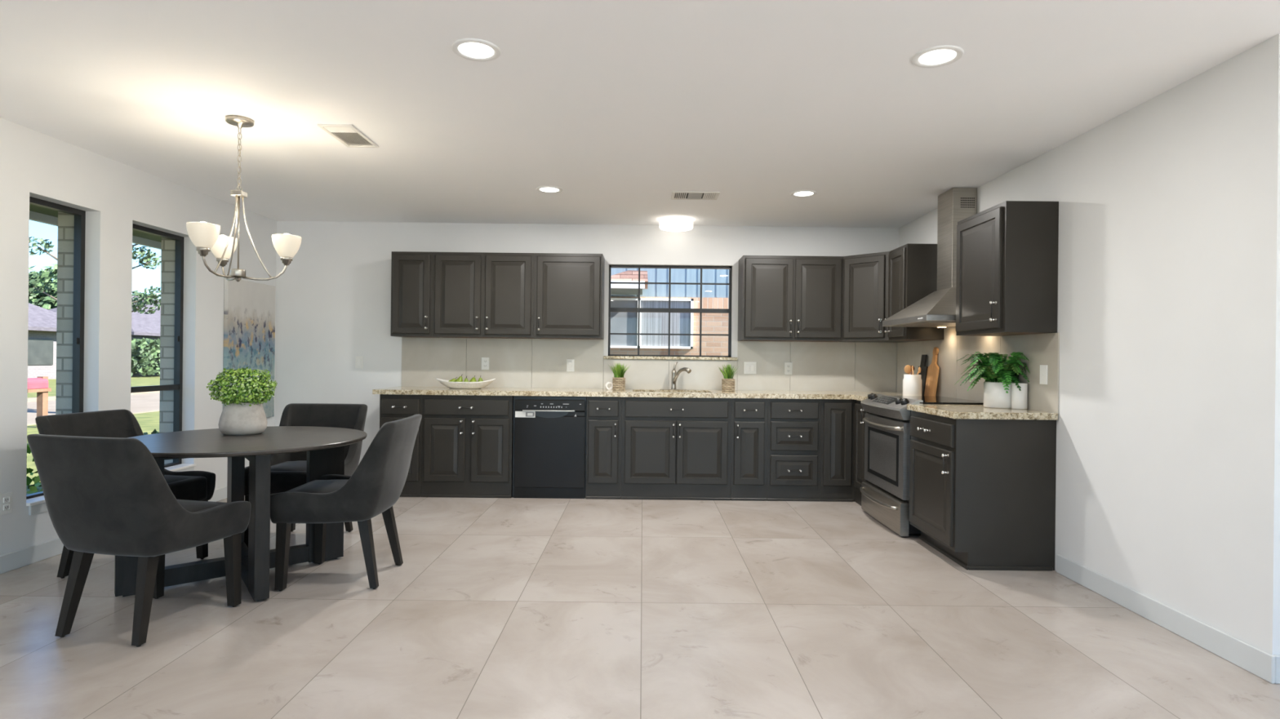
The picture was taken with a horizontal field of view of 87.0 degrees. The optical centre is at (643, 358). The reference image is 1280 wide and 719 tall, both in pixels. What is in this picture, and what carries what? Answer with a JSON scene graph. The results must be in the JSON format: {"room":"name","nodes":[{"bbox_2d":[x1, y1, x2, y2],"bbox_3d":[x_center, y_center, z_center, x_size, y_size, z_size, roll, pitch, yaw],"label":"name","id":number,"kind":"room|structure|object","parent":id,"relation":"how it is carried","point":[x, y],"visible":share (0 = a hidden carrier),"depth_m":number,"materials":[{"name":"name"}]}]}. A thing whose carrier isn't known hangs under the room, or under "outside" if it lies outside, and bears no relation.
{"room":"eat-in kitchen","nodes":[
{"label":"eat-in kitchen","id":0,"kind":"room"},
{"bbox_2d":[0,117,276,555],"bbox_3d":[-3.525,-0.065,1.442,0.140,2.452,10.083,1,0,0],"label":"wall","id":1,"kind":"structure","parent":0,"point":[113,195],"depth_m":4.32,"materials":[{"name":"paint"}]},
{"bbox_2d":[0,492,12,515],"bbox_3d":[-3.459,0.790,3.664,0.010,0.115,0.072,1,0,0],"label":"outlet","id":2,"kind":"object","parent":1,"relation":"attached to","point":[6,499],"visible":1,"depth_m":3.66,"materials":[{"name":"white plastic"}]},
{"bbox_2d":[3,497,9,502],"bbox_3d":[-3.456,0.769,3.664,0.005,0.029,0.034,1,0,0],"label":"socket","id":3,"kind":"object","parent":2,"relation":"attached to","point":[6,500],"depth_m":3.66,"materials":[{"name":"white plastic"}]},
{"bbox_2d":[3,504,9,511],"bbox_3d":[-3.457,0.811,3.664,0.005,0.029,0.034,1,0,0],"label":"socket","id":4,"kind":"object","parent":2,"relation":"attached to","point":[6,507],"depth_m":3.66,"materials":[{"name":"white plastic"}]},
{"bbox_2d":[26,196,85,515],"bbox_3d":[-3.514,-0.024,4.037,0.162,1.820,0.495,1,0,0],"label":"window","id":5,"kind":"structure","parent":1,"relation":"in","point":[36,502],"depth_m":4.25,"materials":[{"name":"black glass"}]},
{"bbox_2d":[29,204,161,242],"bbox_3d":[-3.895,-1.026,1.500,0.619,0.035,10.200,1,0,0],"label":"soffit","id":6,"kind":"structure","parent":1,"relation":"attached to","point":[34,208],"depth_m":4.76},
{"bbox_2d":[0,486,226,574],"bbox_3d":[-3.460,1.113,1.371,0.014,0.098,9.943,1,0,0],"label":"baseboard","id":7,"kind":"structure","parent":1,"relation":"attached to","point":[22,557],"depth_m":3.83,"materials":[{"name":"paint"}]},
{"bbox_2d":[55,211,175,464],"bbox_3d":[-3.663,0.239,1.500,0.129,2.480,10.200,1,0,0],"label":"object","id":8,"kind":"structure","parent":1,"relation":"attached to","point":[65,220],"depth_m":4.29,"materials":[{"name":"grey brick"}]},
{"bbox_2d":[130,223,196,471],"bbox_3d":[-3.514,-0.024,4.880,0.162,1.820,0.650,1,0,0],"label":"window","id":9,"kind":"structure","parent":1,"relation":"in","point":[177,465],"depth_m":5.17,"materials":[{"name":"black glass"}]},
{"bbox_2d":[222,277,275,417],"bbox_3d":[-3.437,-0.063,5.910,0.032,1.210,0.720,1,0,0],"label":"painting","id":10,"kind":"object","parent":1,"relation":"attached to","point":[249,307],"visible":0.58,"depth_m":5.88,"materials":[{"name":"fabric"}]},
{"bbox_2d":[275,221,898,464],"bbox_3d":[-0.463,-0.032,6.413,5.984,2.452,0.140,1,0,0],"label":"wall","id":11,"kind":"structure","parent":0,"point":[333,299],"depth_m":6.34,"materials":[{"name":"paint"}]},
{"bbox_2d":[390,251,441,337],"bbox_3d":[-2.069,-0.574,6.159,0.373,0.759,0.364,1,0,0],"label":"upper cabinet","id":12,"kind":"object","parent":11,"relation":"attached to","point":[411,272],"visible":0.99,"depth_m":6.02,"materials":[{"name":"grey paint"}]},
{"bbox_2d":[432,252,537,338],"bbox_3d":[-1.431,-0.567,6.159,0.902,0.759,0.364,1,0,0],"label":"upper cabinet","id":13,"kind":"object","parent":11,"relation":"attached to","point":[476,295],"visible":1,"depth_m":6.02,"materials":[{"name":"grey paint"}]},
{"bbox_2d":[481,357,488,369],"bbox_3d":[-1.481,0.050,6.329,0.072,0.115,0.010,1,0,0],"label":"outlet","id":14,"kind":"object","parent":11,"relation":"attached to","point":[485,361],"visible":1,"depth_m":6.33,"materials":[{"name":"white plastic"}]},
{"bbox_2d":[533,253,604,339],"bbox_3d":[-0.672,-0.559,6.159,0.612,0.759,0.364,1,0,0],"label":"upper cabinet","id":15,"kind":"object","parent":11,"relation":"attached to","point":[569,288],"visible":1,"depth_m":6.02,"materials":[{"name":"grey paint"}]},
{"bbox_2d":[566,359,574,371],"bbox_3d":[-0.682,0.068,6.329,0.072,0.115,0.010,1,0,0],"label":"light switch","id":16,"kind":"object","parent":11,"relation":"attached to","point":[570,362],"visible":1,"depth_m":6.33,"materials":[{"name":"white plastic"}]},
{"bbox_2d":[401,337,897,391],"bbox_3d":[0.055,0.061,6.338,4.646,0.467,0.008,1,0,0],"label":"backsplash","id":17,"kind":"structure","parent":11,"relation":"attached to","point":[816,366],"depth_m":6.33,"materials":[{"name":"tile"}]},
{"bbox_2d":[603,265,737,360],"bbox_3d":[0.261,-0.433,6.379,1.257,0.891,0.128,1,0,0],"label":"window","id":18,"kind":"structure","parent":11,"relation":"in","point":[700,310],"depth_m":6.39,"materials":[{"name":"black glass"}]},
{"bbox_2d":[626,267,721,269],"bbox_3d":[1.283,-0.937,6.733,9.455,0.040,0.500,1,0,0],"label":"soffit","id":19,"kind":"structure","parent":11,"relation":"attached to","point":[626,268],"depth_m":6.97,"materials":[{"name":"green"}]},
{"bbox_2d":[743,361,756,373],"bbox_3d":[1.004,0.091,6.329,0.118,0.115,0.010,1,0,0],"label":"light switch","id":20,"kind":"object","parent":11,"relation":"attached to","point":[749,367],"visible":1,"depth_m":6.33,"materials":[{"name":"white plastic"}]},
{"bbox_2d":[784,362,792,374],"bbox_3d":[1.362,0.097,6.329,0.072,0.115,0.010,1,0,0],"label":"outlet","id":21,"kind":"object","parent":11,"relation":"attached to","point":[788,366],"visible":1,"depth_m":6.33,"materials":[{"name":"white plastic"}]},
{"bbox_2d":[737,255,843,342],"bbox_3d":[1.338,-0.537,6.159,0.893,0.759,0.364,1,0,0],"label":"upper cabinet","id":22,"kind":"object","parent":11,"relation":"attached to","point":[781,298],"visible":1,"depth_m":6.02,"materials":[{"name":"grey paint"}]},
{"bbox_2d":[835,251,912,342],"bbox_3d":[2.089,-0.530,6.036,0.607,0.757,0.611,1,0,0],"label":"upper cabinet","id":23,"kind":"object","parent":11,"relation":"attached to","point":[865,276],"visible":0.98,"depth_m":5.87,"materials":[{"name":"grey paint"}]},
{"bbox_2d":[612,377,625,390],"bbox_3d":[-0.221,0.231,6.120,0.115,0.112,0.115,1,0,-4],"label":"woven basket","id":24,"kind":"object","parent":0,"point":[618,383],"depth_m":6.07,"materials":[{"name":"beige wicker"}]},
{"bbox_2d":[0,0,1279,227],"bbox_3d":[0.837,-1.304,1.341,9.155,0.120,10.283,1,0,0],"label":"ceiling","id":25,"kind":"structure","parent":0,"point":[619,106],"depth_m":3.20,"materials":[{"name":"paint"}]},
{"bbox_2d":[186,115,302,281],"bbox_3d":[-2.139,-0.843,3.566,0.537,0.866,0.519,1,0,0],"label":"chandelier","id":26,"kind":"object","parent":25,"relation":"hanging from","point":[204,236],"visible":1,"depth_m":3.60,"materials":[{"name":"silver metal"}]},
{"bbox_2d":[317,124,378,147],"bbox_3d":[-1.676,-1.267,3.855,0.190,0.008,0.380,1,0,0],"label":"ceiling vent","id":27,"kind":"object","parent":25,"relation":"in","point":[349,135],"visible":1,"depth_m":3.84,"materials":[{"name":"white metal"}]},
{"bbox_2d":[451,38,500,61],"bbox_3d":[-0.681,-1.257,2.755,0.196,0.007,0.196,1,0,0],"label":"recessed light","id":28,"kind":"object","parent":25,"relation":"in","point":[472,49],"visible":1,"depth_m":2.75,"materials":[{"name":"white paint"}]},
{"bbox_2d":[458,42,493,57],"bbox_3d":[-0.681,-1.257,2.755,0.140,0.001,0.140,1,0,0],"label":"diffuser","id":29,"kind":"object","parent":28,"relation":"attached to","point":[475,50],"depth_m":2.75,"materials":[{"name":"white plastic"}]},
{"bbox_2d":[536,186,562,193],"bbox_3d":[-0.700,-1.257,5.033,0.196,0.007,0.196,1,0,0],"label":"recessed light","id":30,"kind":"object","parent":25,"relation":"in","point":[548,189],"visible":1,"depth_m":5.03,"materials":[{"name":"white paint"}]},
{"bbox_2d":[539,187,558,191],"bbox_3d":[-0.700,-1.257,5.033,0.140,0.001,0.140,1,0,0],"label":"diffuser","id":31,"kind":"object","parent":30,"relation":"attached to","point":[546,189],"depth_m":5.03,"materials":[{"name":"white plastic"}]},
{"bbox_2d":[659,216,693,231],"bbox_3d":[0.298,-1.206,6.090,0.304,0.088,0.304,1,0,0],"label":"flush ceiling light","id":32,"kind":"object","parent":25,"relation":"attached to","point":[671,224],"visible":1,"depth_m":5.98,"materials":[{"name":"white glass"}]},
{"bbox_2d":[671,191,719,199],"bbox_3d":[0.397,-1.244,5.168,0.360,0.009,0.240,1,0,0],"label":"ceiling vent","id":33,"kind":"object","parent":25,"relation":"in","point":[676,195],"visible":1,"depth_m":5.16,"materials":[{"name":"white metal"}]},
{"bbox_2d":[790,190,817,197],"bbox_3d":[1.206,-1.236,5.073,0.196,0.007,0.196,1,0,0],"label":"recessed light","id":34,"kind":"object","parent":25,"relation":"in","point":[800,193],"visible":1,"depth_m":5.07,"materials":[{"name":"white paint"}]},
{"bbox_2d":[794,191,813,195],"bbox_3d":[1.206,-1.236,5.073,0.140,0.001,0.140,1,0,0],"label":"diffuser","id":35,"kind":"object","parent":34,"relation":"attached to","point":[800,193],"depth_m":5.07,"materials":[{"name":"white plastic"}]},
{"bbox_2d":[911,44,964,67],"bbox_3d":[1.207,-1.236,2.770,0.196,0.007,0.196,1,0,0],"label":"recessed light","id":36,"kind":"object","parent":25,"relation":"in","point":[944,55],"visible":1,"depth_m":2.76,"materials":[{"name":"white paint"}]},
{"bbox_2d":[919,48,955,64],"bbox_3d":[1.207,-1.236,2.770,0.140,0.001,0.140,1,0,0],"label":"diffuser","id":37,"kind":"object","parent":36,"relation":"attached to","point":[938,56],"depth_m":2.77,"materials":[{"name":"white plastic"}]},
{"bbox_2d":[0,494,1279,718],"bbox_3d":[0.809,1.258,1.341,9.155,0.100,10.283,1,0,0],"label":"floor","id":38,"kind":"structure","parent":0,"point":[494,608],"depth_m":2.93,"materials":[{"name":"tile"}]},
{"bbox_2d":[35,408,215,578],"bbox_3d":[-2.863,0.738,3.752,0.622,0.861,0.566,1,0,7],"label":"dining chair","id":39,"kind":"object","parent":38,"relation":"on","point":[199,486],"visible":0.33,"depth_m":3.82,"materials":[{"name":"black fabric"}]},
{"bbox_2d":[167,475,207,501],"bbox_3d":[-2.783,0.753,3.742,0.461,0.142,0.444,1,0,7],"label":"seat cushion","id":40,"kind":"object","parent":39,"relation":"on","point":[183,487],"depth_m":3.81,"materials":[{"name":"grey fabric"}]},
{"bbox_2d":[26,434,250,647],"bbox_3d":[-2.210,0.745,2.986,0.566,0.861,0.622,1,0,12],"label":"dining chair","id":41,"kind":"object","parent":38,"relation":"on","point":[103,495],"visible":1,"depth_m":2.76,"materials":[{"name":"grey fabric"}]},
{"bbox_2d":[154,499,227,556],"bbox_3d":[-2.193,0.759,3.065,0.444,0.142,0.461,1,0,12],"label":"seat cushion","id":42,"kind":"object","parent":41,"relation":"on","point":[193,506],"depth_m":3.08,"materials":[{"name":"grey fabric"}]},
{"bbox_2d":[114,426,367,601],"bbox_3d":[-2.159,0.803,3.670,1.210,0.745,1.210,1,0,-41],"label":"dining table","id":43,"kind":"object","parent":38,"relation":"on","point":[324,446],"visible":0.71,"depth_m":3.47,"materials":[{"name":"black wood"}]},
{"bbox_2d":[206,367,277,435],"bbox_3d":[-2.271,0.239,3.837,0.342,0.381,0.347,1,0,4],"label":"potted plant","id":44,"kind":"object","parent":43,"relation":"on","point":[245,415],"visible":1,"depth_m":3.75,"materials":[{"name":"green plant"}]},
{"bbox_2d":[244,403,367,547],"bbox_3d":[-2.179,0.745,4.385,0.566,0.861,0.622,1,0,-1],"label":"dining chair","id":45,"kind":"object","parent":38,"relation":"on","point":[288,470],"visible":0.43,"depth_m":4.57,"materials":[{"name":"black fabric"}]},
{"bbox_2d":[248,461,306,494],"bbox_3d":[-2.178,0.759,4.304,0.444,0.142,0.461,1,0,-1],"label":"seat cushion","id":46,"kind":"object","parent":45,"relation":"on","point":[286,476],"depth_m":4.08,"materials":[{"name":"grey fabric"}]},
{"bbox_2d":[270,413,422,591],"bbox_3d":[-1.573,0.751,3.657,0.622,0.861,0.566,1,0,-2],"label":"dining chair","id":47,"kind":"object","parent":38,"relation":"on","point":[377,483],"visible":1,"depth_m":3.42,"materials":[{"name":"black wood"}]},
{"bbox_2d":[285,480,363,521],"bbox_3d":[-1.654,0.765,3.654,0.461,0.142,0.444,1,0,-2],"label":"seat cushion","id":48,"kind":"object","parent":47,"relation":"on","point":[317,486],"depth_m":3.54,"materials":[{"name":"grey fabric"}]},
{"bbox_2d":[379,394,422,497],"bbox_3d":[-2.062,0.743,6.007,0.358,0.868,0.668,1,0,0],"label":"base cabinet","id":49,"kind":"object","parent":38,"relation":"on","point":[393,407],"visible":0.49,"depth_m":5.72,"materials":[{"name":"grey paint"}]},
{"bbox_2d":[420,395,514,497],"bbox_3d":[-1.499,0.749,6.007,0.768,0.868,0.668,1,0,0],"label":"base cabinet","id":50,"kind":"object","parent":38,"relation":"on","point":[467,440],"visible":1,"depth_m":5.71,"materials":[{"name":"grey paint"}]},
{"bbox_2d":[372,386,902,400],"bbox_3d":[0.044,0.309,5.862,4.663,0.040,0.941,1,0,0],"label":"countertop","id":51,"kind":"structure","parent":50,"relation":"on","point":[860,396],"depth_m":5.70,"materials":[{"name":"stone"}]},
{"bbox_2d":[435,377,495,389],"bbox_3d":[-1.585,0.225,6.020,0.540,0.094,0.200,1,0,0],"label":"bowl","id":52,"kind":"object","parent":51,"relation":"on","point":[459,385],"visible":0.96,"depth_m":5.95,"materials":[{"name":"white ceramic"}]},
{"bbox_2d":[455,374,462,382],"bbox_3d":[-1.644,0.193,6.032,0.064,0.101,0.065,1,0,32],"label":"pear","id":53,"kind":"object","parent":52,"relation":"in","point":[460,379],"visible":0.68,"depth_m":6.01,"materials":[{"name":"green food"}]},
{"bbox_2d":[469,375,476,382],"bbox_3d":[-1.522,0.204,6.038,0.069,0.098,0.070,1,0,-37],"label":"pear","id":54,"kind":"object","parent":52,"relation":"in","point":[473,380],"visible":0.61,"depth_m":6.03,"materials":[{"name":"green food"}]},
{"bbox_2d":[604,382,613,390],"bbox_3d":[-0.308,0.250,6.100,0.072,0.072,0.022,1,0,-25],"label":"tape roll","id":55,"kind":"object","parent":51,"relation":"on","point":[607,383],"visible":1,"depth_m":6.09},
{"bbox_2d":[608,364,629,390],"bbox_3d":[-0.234,0.161,6.131,0.204,0.252,0.235,1,0,32],"label":"potted grass","id":56,"kind":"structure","parent":51,"relation":"on","point":[619,381],"depth_m":6.07,"materials":[{"name":"plant"}]},
{"bbox_2d":[660,361,691,390],"bbox_3d":[0.297,0.162,6.171,0.277,0.261,0.208,1,0,0],"label":"faucet","id":57,"kind":"object","parent":51,"relation":"on","point":[674,375],"visible":1,"depth_m":6.22,"materials":[{"name":"silver metal"}]},
{"bbox_2d":[718,363,737,391],"bbox_3d":[0.778,0.171,6.124,0.210,0.252,0.208,1,0,3],"label":"potted grass","id":58,"kind":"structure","parent":51,"relation":"on","point":[728,383],"depth_m":6.07,"materials":[{"name":"plant"}]},
{"bbox_2d":[902,374,921,395],"bbox_3d":[2.193,0.223,5.500,0.146,0.180,0.146,1,0,0],"label":"utensil crock","id":59,"kind":"object","parent":51,"relation":"on","point":[912,384],"visible":0.79,"depth_m":5.44,"materials":[{"name":"white ceramic"}]},
{"bbox_2d":[904,364,911,374],"bbox_3d":[2.171,0.169,5.494,0.097,0.230,0.015,1,0,-5],"label":"wooden spoon","id":60,"kind":"object","parent":59,"relation":"in","point":[908,369],"visible":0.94,"depth_m":5.49,"materials":[{"name":"brown wood"}]},
{"bbox_2d":[917,355,928,395],"bbox_3d":[2.336,0.141,5.655,0.057,0.344,0.170,1,0,0],"label":"cutting board","id":61,"kind":"object","parent":51,"relation":"on","point":[923,372],"visible":0.69,"depth_m":5.62,"materials":[{"name":"black wood"}]},
{"bbox_2d":[924,346,939,395],"bbox_3d":[2.349,0.111,5.470,0.067,0.405,0.176,1,0,0],"label":"cutting board","id":62,"kind":"object","parent":51,"relation":"on","point":[933,369],"visible":0.94,"depth_m":5.45,"materials":[{"name":"brown wood"}]},
{"bbox_2d":[512,395,586,498],"bbox_3d":[-0.799,0.759,6.011,0.620,0.862,0.640,1,0,0],"label":"dishwasher","id":63,"kind":"object","parent":38,"relation":"on","point":[549,435],"visible":0.98,"depth_m":5.71,"materials":[{"name":"black metal"}]},
{"bbox_2d":[525,412,534,417],"bbox_3d":[-0.957,0.475,5.705,0.073,0.038,0.001,1,0,0],"label":"print","id":64,"kind":"object","parent":63,"relation":"attached to","point":[527,414],"depth_m":5.70},
{"bbox_2d":[585,396,622,499],"bbox_3d":[-0.336,0.761,6.007,0.299,0.868,0.668,1,0,0],"label":"base cabinet","id":65,"kind":"object","parent":38,"relation":"on","point":[603,414],"visible":1,"depth_m":5.71,"materials":[{"name":"grey paint"}]},
{"bbox_2d":[620,396,731,500],"bbox_3d":[0.280,0.768,6.007,0.933,0.868,0.668,1,0,0],"label":"base cabinet","id":66,"kind":"object","parent":38,"relation":"on","point":[673,448],"visible":0.99,"depth_m":5.71,"materials":[{"name":"grey paint"}]},
{"bbox_2d":[730,398,768,501],"bbox_3d":[0.901,0.775,6.007,0.309,0.868,0.668,1,0,0],"label":"base cabinet","id":67,"kind":"object","parent":38,"relation":"on","point":[749,416],"visible":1,"depth_m":5.72,"materials":[{"name":"grey paint"}]},
{"bbox_2d":[766,398,821,501],"bbox_3d":[1.281,0.779,6.007,0.451,0.868,0.668,1,0,0],"label":"base cabinet","id":68,"kind":"object","parent":38,"relation":"on","point":[793,425],"visible":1,"depth_m":5.71,"materials":[{"name":"grey paint"}]},
{"bbox_2d":[819,399,856,502],"bbox_3d":[1.942,0.786,6.027,0.872,0.868,0.628,1,0,0],"label":"base cabinet","id":69,"kind":"object","parent":38,"relation":"on","point":[837,415],"visible":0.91,"depth_m":5.72,"materials":[{"name":"grey paint"}]},
{"bbox_2d":[853,400,869,506],"bbox_3d":[2.060,0.787,5.561,0.638,0.868,0.337,1,0,0],"label":"base cabinet","id":70,"kind":"object","parent":38,"relation":"on","point":[860,414],"visible":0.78,"depth_m":5.58,"materials":[{"name":"grey paint"}]},
{"bbox_2d":[860,393,983,536],"bbox_3d":[2.022,0.743,4.974,0.691,0.932,0.826,1,0,0],"label":"range","id":71,"kind":"object","parent":38,"relation":"on","point":[885,497],"visible":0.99,"depth_m":4.82,"materials":[{"name":"silver metal"}]},
{"bbox_2d":[892,395,983,404],"bbox_3d":[2.119,0.305,4.974,0.505,0.010,0.826,1,0,0],"label":"cooktop","id":72,"kind":"object","parent":71,"relation":"in","point":[918,399],"depth_m":4.80,"materials":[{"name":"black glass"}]},
{"bbox_2d":[909,410,1056,571],"bbox_3d":[2.060,0.787,4.216,0.638,0.868,0.671,1,0,0],"label":"base cabinet","id":73,"kind":"object","parent":38,"relation":"on","point":[982,492],"visible":1,"depth_m":3.89,"materials":[{"name":"grey paint"}]},
{"bbox_2d":[906,404,1057,420],"bbox_3d":[2.076,0.331,4.207,0.599,0.040,0.690,1,0,0],"label":"countertop","id":74,"kind":"structure","parent":73,"relation":"on","point":[952,411],"depth_m":3.92,"materials":[{"name":"stone"}]},
{"bbox_2d":[954,351,1030,408],"bbox_3d":[2.193,0.135,4.299,0.378,0.356,0.461,1,0,0],"label":"potted fern","id":75,"kind":"object","parent":74,"relation":"on","point":[998,377],"visible":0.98,"depth_m":4.23,"materials":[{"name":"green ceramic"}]},
{"bbox_2d":[1011,382,1027,409],"bbox_3d":[2.329,0.234,4.178,0.088,0.160,0.088,1,0,0],"label":"canister","id":76,"kind":"object","parent":74,"relation":"on","point":[1019,398],"visible":0.96,"depth_m":4.14,"materials":[{"name":"white ceramic"}]},
{"bbox_2d":[721,378,735,391],"bbox_3d":[0.772,0.241,6.120,0.115,0.112,0.115,1,0,3],"label":"woven basket","id":77,"kind":"object","parent":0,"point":[728,384],"depth_m":6.06,"materials":[{"name":"beige wicker"}]},
{"bbox_2d":[983,382,1013,408],"bbox_3d":[2.270,0.233,4.300,0.182,0.162,0.182,1,0,0],"label":"pot","id":78,"kind":"object","parent":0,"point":[995,396],"depth_m":4.23,"materials":[{"name":"white ceramic"}]},
{"bbox_2d":[898,33,1279,655],"bbox_3d":[2.459,0.000,4.447,0.140,2.452,3.793,1,0,0],"label":"wall","id":79,"kind":"structure","parent":0,"point":[1167,468],"depth_m":3.03,"materials":[{"name":"paint"}]},
{"bbox_2d":[884,243,943,341],"bbox_3d":[2.211,-0.528,5.538,0.364,0.759,0.386,1,0,0],"label":"upper cabinet","id":80,"kind":"object","parent":79,"relation":"attached to","point":[912,268],"visible":0.71,"depth_m":5.34,"materials":[{"name":"grey paint"}]},
{"bbox_2d":[882,187,977,327],"bbox_3d":[2.144,-0.733,4.919,0.501,0.989,0.832,1,0,0],"label":"range hood","id":81,"kind":"object","parent":79,"relation":"attached to","point":[937,308],"visible":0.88,"depth_m":4.85,"materials":[{"name":"silver metal"}]},
{"bbox_2d":[882,314,955,326],"bbox_3d":[2.140,-0.269,4.919,0.500,0.042,0.832,1,0,0],"label":"rim","id":82,"kind":"object","parent":81,"relation":"attached to","point":[909,320],"depth_m":4.75,"materials":[{"name":"metal"}]},
{"bbox_2d":[896,326,1059,413],"bbox_3d":[2.385,-0.103,5.103,0.008,0.845,2.459,1,0,0],"label":"backsplash","id":83,"kind":"structure","parent":79,"relation":"attached to","point":[1039,349],"depth_m":4.79,"materials":[{"name":"tile"}]},
{"bbox_2d":[955,200,1058,336],"bbox_3d":[2.211,-0.528,4.196,0.364,0.759,0.604,1,0,0],"label":"upper cabinet","id":84,"kind":"object","parent":79,"relation":"attached to","point":[1006,272],"visible":1,"depth_m":3.89,"materials":[{"name":"grey paint"}]},
{"bbox_2d":[1040,364,1047,384],"bbox_3d":[2.374,0.098,4.005,0.010,0.115,0.072,1,0,0],"label":"light switch","id":85,"kind":"object","parent":79,"relation":"attached to","point":[1043,368],"visible":1,"depth_m":4.00,"materials":[{"name":"white plastic"}]},
{"bbox_2d":[1056,554,1275,684],"bbox_3d":[2.369,1.172,3.198,0.014,0.105,1.324,1,0,0],"label":"baseboard","id":86,"kind":"structure","parent":79,"relation":"attached to","point":[1261,664],"depth_m":2.99,"materials":[{"name":"paint"}]},
{"bbox_3d":[3.865,0.015,2.620,2.671,2.452,0.140,1,0,0],"label":"wall","id":87,"kind":"structure","parent":0,"visible":0},
{"bbox_2d":[1274,655,1279,684],"bbox_3d":[3.782,1.187,2.543,2.811,0.105,0.014,1,0,0],"label":"baseboard","id":88,"kind":"structure","parent":87,"relation":"attached to","point":[1277,657],"depth_m":2.54,"materials":[{"name":"paint"}]},
{"label":"outside","id":89,"kind":"structure","parent":0,"visible":0},
{"bbox_2d":[26,411,159,494],"bbox_3d":[-8.194,1.481,25.000,8.845,0.100,110.000,1,0,0],"label":"lawn","id":90,"kind":"structure","parent":89,"point":[148,422],"depth_m":13.64,"materials":[{"name":"green plant"}]},
{"bbox_2d":[26,475,42,493],"bbox_3d":[-4.510,1.122,4.451,0.912,0.696,0.665,1,0,0],"label":"hedge","id":91,"kind":"object","parent":90,"relation":"on","point":[33,488],"visible":0.02,"depth_m":4.58,"materials":[{"name":"green plant"}]},
{"bbox_2d":[27,376,51,417],"bbox_3d":[-12.060,0.879,13.350,0.200,1.020,0.600,1,0,0],"label":"mailbox","id":92,"kind":"object","parent":90,"relation":"on","point":[39,384],"visible":0.65,"depth_m":13.49,"materials":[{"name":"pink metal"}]},
{"bbox_2d":[26,429,159,493],"bbox_3d":[-4.459,1.055,5.753,0.900,0.833,1.071,1,0,0],"label":"hedge","id":93,"kind":"object","parent":90,"relation":"on","point":[29,470],"visible":0.02,"depth_m":5.33,"materials":[{"name":"green plant"}]},
{"bbox_2d":[28,236,160,314],"bbox_3d":[-14.225,-1.564,17.462,3.787,5.871,1.295,1,0,-8],"label":"tree","id":94,"kind":"object","parent":90,"relation":"on","point":[147,300],"visible":0.28,"depth_m":17.54,"materials":[{"name":"green plant"}]},
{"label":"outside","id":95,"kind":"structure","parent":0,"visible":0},
{"bbox_2d":[27,375,159,397],"bbox_3d":[-54.914,0.976,40.000,70.200,0.100,140.000,1,0,0],"label":"lawn","id":96,"kind":"structure","parent":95,"point":[147,380],"depth_m":33.90,"materials":[{"name":"green plant"}]},
{"bbox_2d":[27,302,57,379],"bbox_3d":[-37.483,-1.736,32.000,10.400,5.700,17.400,1,0,0],"label":"house","id":97,"kind":"structure","parent":96,"relation":"on","point":[42,327],"depth_m":37.06,"materials":[{"name":"grey"}]},
{"bbox_2d":[28,263,57,309],"bbox_3d":[-49.504,-3.559,56.135,9.962,9.104,12.230,1,0,0],"label":"tree","id":98,"kind":"object","parent":96,"relation":"on","point":[40,300],"visible":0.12,"depth_m":53.66,"materials":[{"name":"green plant"}]},
{"bbox_2d":[48,295,160,376],"bbox_3d":[-37.483,-1.736,52.750,10.400,5.700,19.900,1,0,0],"label":"house","id":99,"kind":"structure","parent":96,"relation":"on","point":[143,325],"depth_m":45.34,"materials":[{"name":"grey"}]},
{"bbox_2d":[130,337,159,376],"bbox_3d":[-31.388,-0.074,43.793,2.467,2.522,5.620,1,0,0],"label":"hedge","id":100,"kind":"object","parent":96,"relation":"on","point":[145,353],"visible":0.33,"depth_m":41.72,"materials":[{"name":"green plant"}]},
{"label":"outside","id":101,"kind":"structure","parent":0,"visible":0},
{"bbox_3d":[13.105,1.711,10.241,33.755,0.100,7.517,1,0,0],"label":"yard","id":102,"kind":"structure","parent":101,"visible":0},
{"bbox_2d":[610,267,728,355],"bbox_3d":[1.014,-1.330,9.100,14.000,5.720,1.300,1,0,0],"label":"neighbouring house","id":103,"kind":"structure","parent":102,"relation":"on","point":[622,295],"depth_m":9.50,"materials":[{"name":"beige brick"}]},
{"bbox_2d":[610,300,637,346],"bbox_3d":[-0.422,-0.496,9.487,0.685,0.640,0.014,1,0,0],"label":"window","id":104,"kind":"structure","parent":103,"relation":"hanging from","point":[620,322],"depth_m":9.48,"materials":[{"name":"clear glass"}]},
{"bbox_2d":[640,300,690,346],"bbox_3d":[0.313,-0.488,9.487,0.705,0.640,0.014,1,0,0],"label":"window","id":105,"kind":"structure","parent":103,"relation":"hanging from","point":[650,322],"depth_m":9.48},
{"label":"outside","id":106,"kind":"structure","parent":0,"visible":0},
{"bbox_2d":[26,392,159,422],"bbox_3d":[-16.217,1.484,25.000,6.600,0.120,110.000,1,0,0],"label":"street","id":107,"kind":"structure","parent":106,"point":[144,402],"depth_m":20.60,"materials":[{"name":"concrete"}]},
{"bbox_2d":[26,408,159,426],"bbox_3d":[-12.766,1.416,25.000,0.300,0.130,110.000,1,0,0],"label":"curb","id":108,"kind":"object","parent":107,"relation":"on","point":[154,410],"depth_m":17.05,"materials":[{"name":"concrete"}]},
{"bbox_2d":[26,391,159,402],"bbox_3d":[-19.666,1.342,25.000,0.300,0.130,110.000,1,0,0],"label":"curb","id":109,"kind":"object","parent":107,"relation":"on","point":[54,397],"depth_m":22.37,"materials":[{"name":"concrete"}]},
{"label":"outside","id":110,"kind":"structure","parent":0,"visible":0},
{"bbox_2d":[29,210,161,249],"bbox_3d":[-4.224,-1.062,1.500,0.040,0.210,10.200,1,0,0],"label":"fascia","id":111,"kind":"object","parent":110,"point":[35,216],"depth_m":4.84,"materials":[{"name":"white paint"}]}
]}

